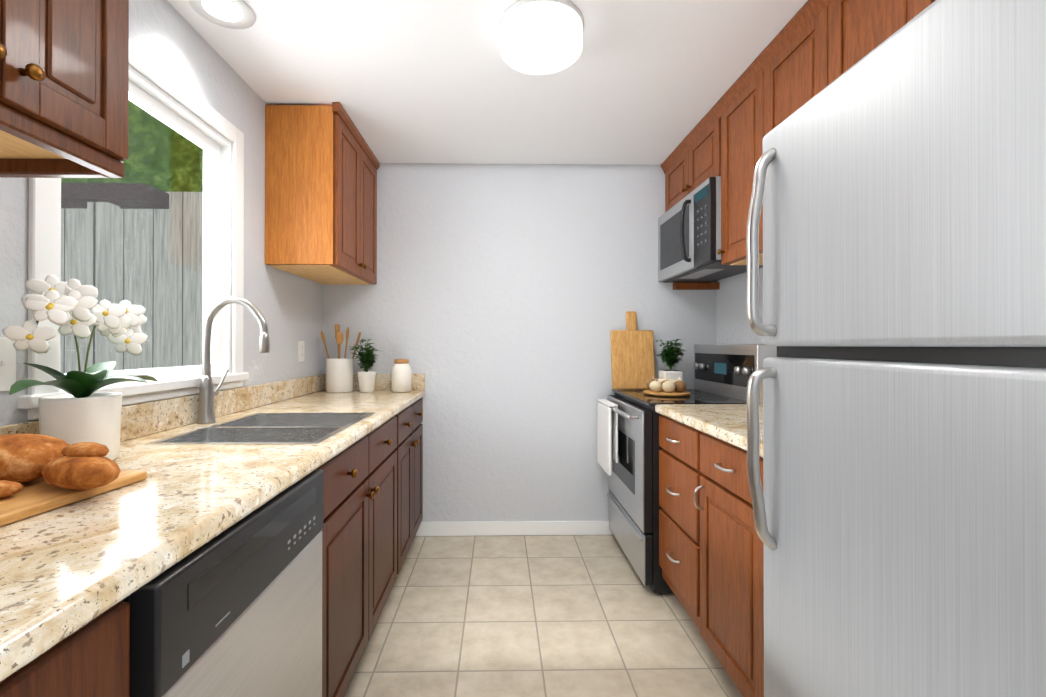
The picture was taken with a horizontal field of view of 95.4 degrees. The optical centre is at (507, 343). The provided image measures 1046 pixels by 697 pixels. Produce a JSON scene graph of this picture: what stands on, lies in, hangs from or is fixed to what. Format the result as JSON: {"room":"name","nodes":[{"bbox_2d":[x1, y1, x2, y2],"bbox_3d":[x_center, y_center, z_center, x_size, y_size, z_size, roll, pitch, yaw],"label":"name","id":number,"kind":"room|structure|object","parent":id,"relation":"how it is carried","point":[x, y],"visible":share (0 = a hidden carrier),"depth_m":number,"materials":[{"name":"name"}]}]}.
{"room":"kitchen","nodes":[
{"label":"kitchen","id":0,"kind":"room"},
{"bbox_2d":[0,0,322,425],"bbox_3d":[-1.171,0.025,0.658,0.110,2.340,5.240,0,0,-1],"label":"wall","id":1,"kind":"structure","parent":0,"point":[165,34],"depth_m":2.00,"materials":[{"name":"grey paint"}]},
{"bbox_2d":[0,337,15,391],"bbox_3d":[-1.113,0.046,1.044,0.017,0.120,0.075,0,0,-1],"label":"switch plate","id":2,"kind":"object","parent":1,"relation":"attached to","point":[7,364],"visible":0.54,"depth_m":1.06,"materials":[{"name":"white plastic"}]},
{"bbox_2d":[0,0,128,177],"bbox_3d":[-0.927,-0.734,0.469,0.367,0.775,1.047,0,0,-1],"label":"upper cabinet","id":3,"kind":"object","parent":1,"relation":"attached to","point":[64,77],"visible":1,"depth_m":0.87,"materials":[{"name":"brown wood"}]},
{"bbox_2d":[18,39,248,419],"bbox_3d":[-1.169,-0.359,1.570,0.135,1.081,0.956,0,0,-1],"label":"window","id":4,"kind":"structure","parent":1,"relation":"in","point":[45,201],"depth_m":1.67,"materials":[{"name":"white"}]},
{"bbox_2d":[298,341,303,361],"bbox_3d":[-1.145,0.044,2.649,0.008,0.115,0.072,0,0,-1],"label":"electrical outlet plate","id":5,"kind":"object","parent":1,"relation":"attached to","point":[300,351],"visible":1,"depth_m":2.63,"materials":[{"name":"white plastic"}]},
{"bbox_2d":[265,102,379,284],"bbox_3d":[-0.963,-0.751,2.608,0.367,0.767,0.749,0,0,-1],"label":"upper cabinet","id":6,"kind":"object","parent":1,"relation":"attached to","point":[322,164],"visible":1,"depth_m":2.24,"materials":[{"name":"brown wood"}]},
{"bbox_2d":[167,0,807,164],"bbox_3d":[0.127,-1.175,0.686,3.085,0.060,5.240,0,0,-1],"label":"ceiling","id":7,"kind":"structure","parent":0,"point":[644,82],"depth_m":2.00,"materials":[{"name":"white paint"}]},
{"bbox_2d":[189,0,254,28],"bbox_3d":[-0.967,-1.137,1.617,0.196,0.007,0.196,0,0,-1],"label":"recessed light","id":8,"kind":"object","parent":7,"relation":"in","point":[235,14],"visible":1,"depth_m":1.63,"materials":[{"name":"white plastic"}]},
{"bbox_2d":[499,0,582,74],"bbox_3d":[0.122,-1.090,1.706,0.300,0.100,0.300,0,0,-1],"label":"flush ceiling light","id":9,"kind":"object","parent":7,"relation":"attached to","point":[541,37],"visible":1,"depth_m":1.63,"materials":[{"name":"white"}]},
{"bbox_2d":[323,163,715,521],"bbox_3d":[0.086,0.036,3.060,3.085,2.340,0.120,0,0,-1],"label":"wall","id":10,"kind":"structure","parent":0,"point":[495,303],"depth_m":3.00,"materials":[{"name":"grey paint"}]},
{"bbox_2d":[415,521,612,535],"bbox_3d":[0.030,1.161,2.987,1.295,0.088,0.014,0,0,-1],"label":"baseboard","id":11,"kind":"structure","parent":10,"relation":"attached to","point":[484,528],"depth_m":2.98,"materials":[{"name":"white"}]},
{"bbox_2d":[345,535,742,696],"bbox_3d":[0.127,1.225,0.675,3.085,0.060,5.240,0,0,-1],"label":"floor","id":12,"kind":"structure","parent":0,"point":[537,616],"depth_m":2.00,"materials":[{"name":"tile"}]},
{"bbox_2d":[0,599,129,696],"bbox_3d":[-0.794,0.756,0.355,0.628,0.876,0.529,0,0,-1],"label":"base cabinet","id":13,"kind":"object","parent":12,"relation":"on","point":[93,661],"depth_m":0.55,"materials":[{"name":"brown wood"}]},
{"bbox_2d":[124,469,323,696],"bbox_3d":[-0.764,0.760,0.927,0.592,0.872,0.606,0,0,-1],"label":"dishwasher","id":14,"kind":"object","parent":12,"relation":"on","point":[234,610],"visible":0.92,"depth_m":0.85,"materials":[{"name":"metal"}]},
{"bbox_2d":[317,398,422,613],"bbox_3d":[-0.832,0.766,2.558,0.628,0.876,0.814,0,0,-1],"label":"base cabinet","id":15,"kind":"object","parent":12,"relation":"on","point":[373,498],"depth_m":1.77,"materials":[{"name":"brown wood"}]},
{"bbox_2d":[0,374,425,681],"bbox_3d":[-0.802,0.252,1.262,0.643,0.139,3.438,0,0,-1],"label":"countertop","id":16,"kind":"structure","parent":15,"relation":"on","point":[66,571],"depth_m":0.82,"materials":[{"name":"stone"}]},
{"bbox_2d":[0,433,146,526],"bbox_3d":[-0.876,0.225,0.694,0.338,0.108,0.600,0,0,6],"label":"cutting board","id":17,"kind":"object","parent":16,"relation":"on","point":[39,474],"visible":1,"depth_m":0.84,"materials":[{"name":"brown wood"}]},
{"bbox_2d":[2,274,157,460],"bbox_3d":[-0.974,0.064,1.118,0.213,0.434,0.360,0,0,-1],"label":"orchid","id":18,"kind":"object","parent":16,"relation":"on","point":[81,411],"visible":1,"depth_m":1.08,"materials":[{"name":"white plant"}]},
{"bbox_2d":[197,296,269,423],"bbox_3d":[-0.979,0.057,1.736,0.250,0.452,0.128,0,0,-1],"label":"faucet","id":19,"kind":"object","parent":16,"relation":"on","point":[206,411],"visible":1,"depth_m":1.69,"materials":[{"name":"silver metal"}]},
{"bbox_2d":[144,412,374,444],"bbox_3d":[-0.775,0.381,1.633,0.481,0.200,0.616,0,0,-1],"label":"sink","id":20,"kind":"object","parent":16,"relation":"in","point":[281,428],"visible":0.19,"depth_m":1.59,"materials":[{"name":"metal"}]},
{"bbox_2d":[320,324,360,392],"bbox_3d":[-1.001,0.087,2.851,0.236,0.404,0.156,0,0,-1],"label":"utensil crock","id":21,"kind":"object","parent":16,"relation":"on","point":[339,374],"visible":1,"depth_m":2.79,"materials":[{"name":"white ceramic"}]},
{"bbox_2d":[350,339,379,392],"bbox_3d":[-0.843,0.131,2.826,0.220,0.315,0.157,0,0,-1],"label":"herb pot","id":22,"kind":"object","parent":16,"relation":"on","point":[366,379],"visible":1,"depth_m":2.79,"materials":[{"name":"white ceramic"}]},
{"bbox_2d":[391,359,411,391],"bbox_3d":[-0.633,0.192,2.847,0.120,0.194,0.120,0,0,-1],"label":"jar","id":23,"kind":"object","parent":16,"relation":"on","point":[401,374],"visible":1,"depth_m":2.80,"materials":[{"name":"white ceramic"}]},
{"bbox_2d":[597,344,776,592],"bbox_3d":[0.946,0.594,2.630,0.771,1.180,0.749,0,0,-1],"label":"stove","id":24,"kind":"object","parent":12,"relation":"on","point":[628,447],"visible":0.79,"depth_m":2.45,"materials":[{"name":"metal"}]},
{"bbox_2d":[610,311,655,389],"bbox_3d":[0.780,0.041,2.958,0.270,0.486,0.083,0,0,-1],"label":"cutting board","id":25,"kind":"object","parent":24,"relation":"on","point":[632,358],"visible":0.88,"depth_m":2.94,"materials":[{"name":"brown wood"}]},
{"bbox_2d":[643,376,690,395],"bbox_3d":[0.886,0.233,2.643,0.250,0.099,0.250,0,0,-1],"label":"tray","id":26,"kind":"object","parent":24,"relation":"on","point":[663,387],"visible":0.98,"depth_m":2.58,"materials":[{"name":"brown wood"}]},
{"bbox_2d":[655,339,685,379],"bbox_3d":[0.971,0.129,2.849,0.192,0.309,0.174,0,0,-1],"label":"potted plant","id":27,"kind":"object","parent":24,"relation":"on","point":[670,355],"visible":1,"depth_m":2.81,"materials":[{"name":"green plant"}]},
{"bbox_2d":[659,415,763,696],"bbox_3d":[1.019,0.762,1.696,0.662,0.875,1.115,0,0,-1],"label":"base cabinet","id":28,"kind":"object","parent":12,"relation":"on","point":[711,553],"visible":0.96,"depth_m":1.65,"materials":[{"name":"brown wood"}]},
{"bbox_2d":[655,404,762,456],"bbox_3d":[1.028,0.254,1.698,0.643,0.139,1.115,0,0,-1],"label":"countertop","id":29,"kind":"structure","parent":28,"relation":"on","point":[727,423],"depth_m":1.83,"materials":[{"name":"stone"}]},
{"bbox_2d":[746,0,1045,696],"bbox_3d":[0.943,0.340,0.750,0.790,1.710,0.765,0,0,-1],"label":"fridge","id":30,"kind":"object","parent":12,"relation":"on","point":[899,192],"visible":1,"depth_m":0.72,"materials":[{"name":"metal"}]},
{"bbox_2d":[716,267,763,343],"bbox_3d":[1.429,0.025,0.703,0.120,2.340,5.240,0,0,-1],"label":"wall","id":31,"kind":"structure","parent":0,"point":[732,326],"depth_m":2.78,"materials":[{"name":"grey paint"}]},
{"bbox_2d":[661,104,716,212],"bbox_3d":[1.170,-0.970,2.644,0.328,0.329,0.753,0,0,-1],"label":"upper cabinet","id":32,"kind":"object","parent":31,"relation":"attached to","point":[694,160],"depth_m":2.58,"materials":[{"name":"brown wood"}]},
{"bbox_2d":[658,176,762,282],"bbox_3d":[1.119,-0.590,2.642,0.428,0.413,0.746,0,0,-1],"label":"microwave","id":33,"kind":"object","parent":32,"relation":"attached to","point":[689,235],"visible":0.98,"depth_m":2.49,"materials":[{"name":"metal"}]},
{"bbox_2d":[717,68,762,264],"bbox_3d":[1.181,-0.756,2.048,0.328,0.762,0.435,0,0,-1],"label":"upper cabinet","id":34,"kind":"object","parent":31,"relation":"attached to","point":[733,108],"depth_m":2.13,"materials":[{"name":"brown wood"}]},
{"bbox_2d":[749,0,935,255],"bbox_3d":[1.190,-0.759,1.515,0.328,0.762,0.870,0,0,-1],"label":"upper cabinet","id":35,"kind":"object","parent":31,"relation":"attached to","point":[812,49],"depth_m":1.60,"materials":[{"name":"brown wood"}]},
{"label":"outside","id":36,"kind":"structure","parent":0,"visible":0},
{"bbox_2d":[60,192,202,373],"bbox_3d":[-5.421,0.324,4.874,7.265,3.780,0.020,0,0,-1],"label":"fence","id":37,"kind":"object","parent":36,"point":[189,250],"depth_m":4.90,"materials":[{"name":"grey wood"}]},
{"bbox_2d":[61,100,202,191],"bbox_3d":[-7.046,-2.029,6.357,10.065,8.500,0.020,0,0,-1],"label":"trees","id":38,"kind":"object","parent":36,"point":[156,132],"depth_m":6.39,"materials":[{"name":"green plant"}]},
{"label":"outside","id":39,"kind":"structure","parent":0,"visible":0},
{"bbox_2d":[61,183,168,370],"bbox_3d":[-2.511,0.700,2.447,1.400,3.005,0.170,0,0,-1],"label":"post","id":40,"kind":"object","parent":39,"point":[98,231],"depth_m":2.42,"materials":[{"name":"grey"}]}
]}

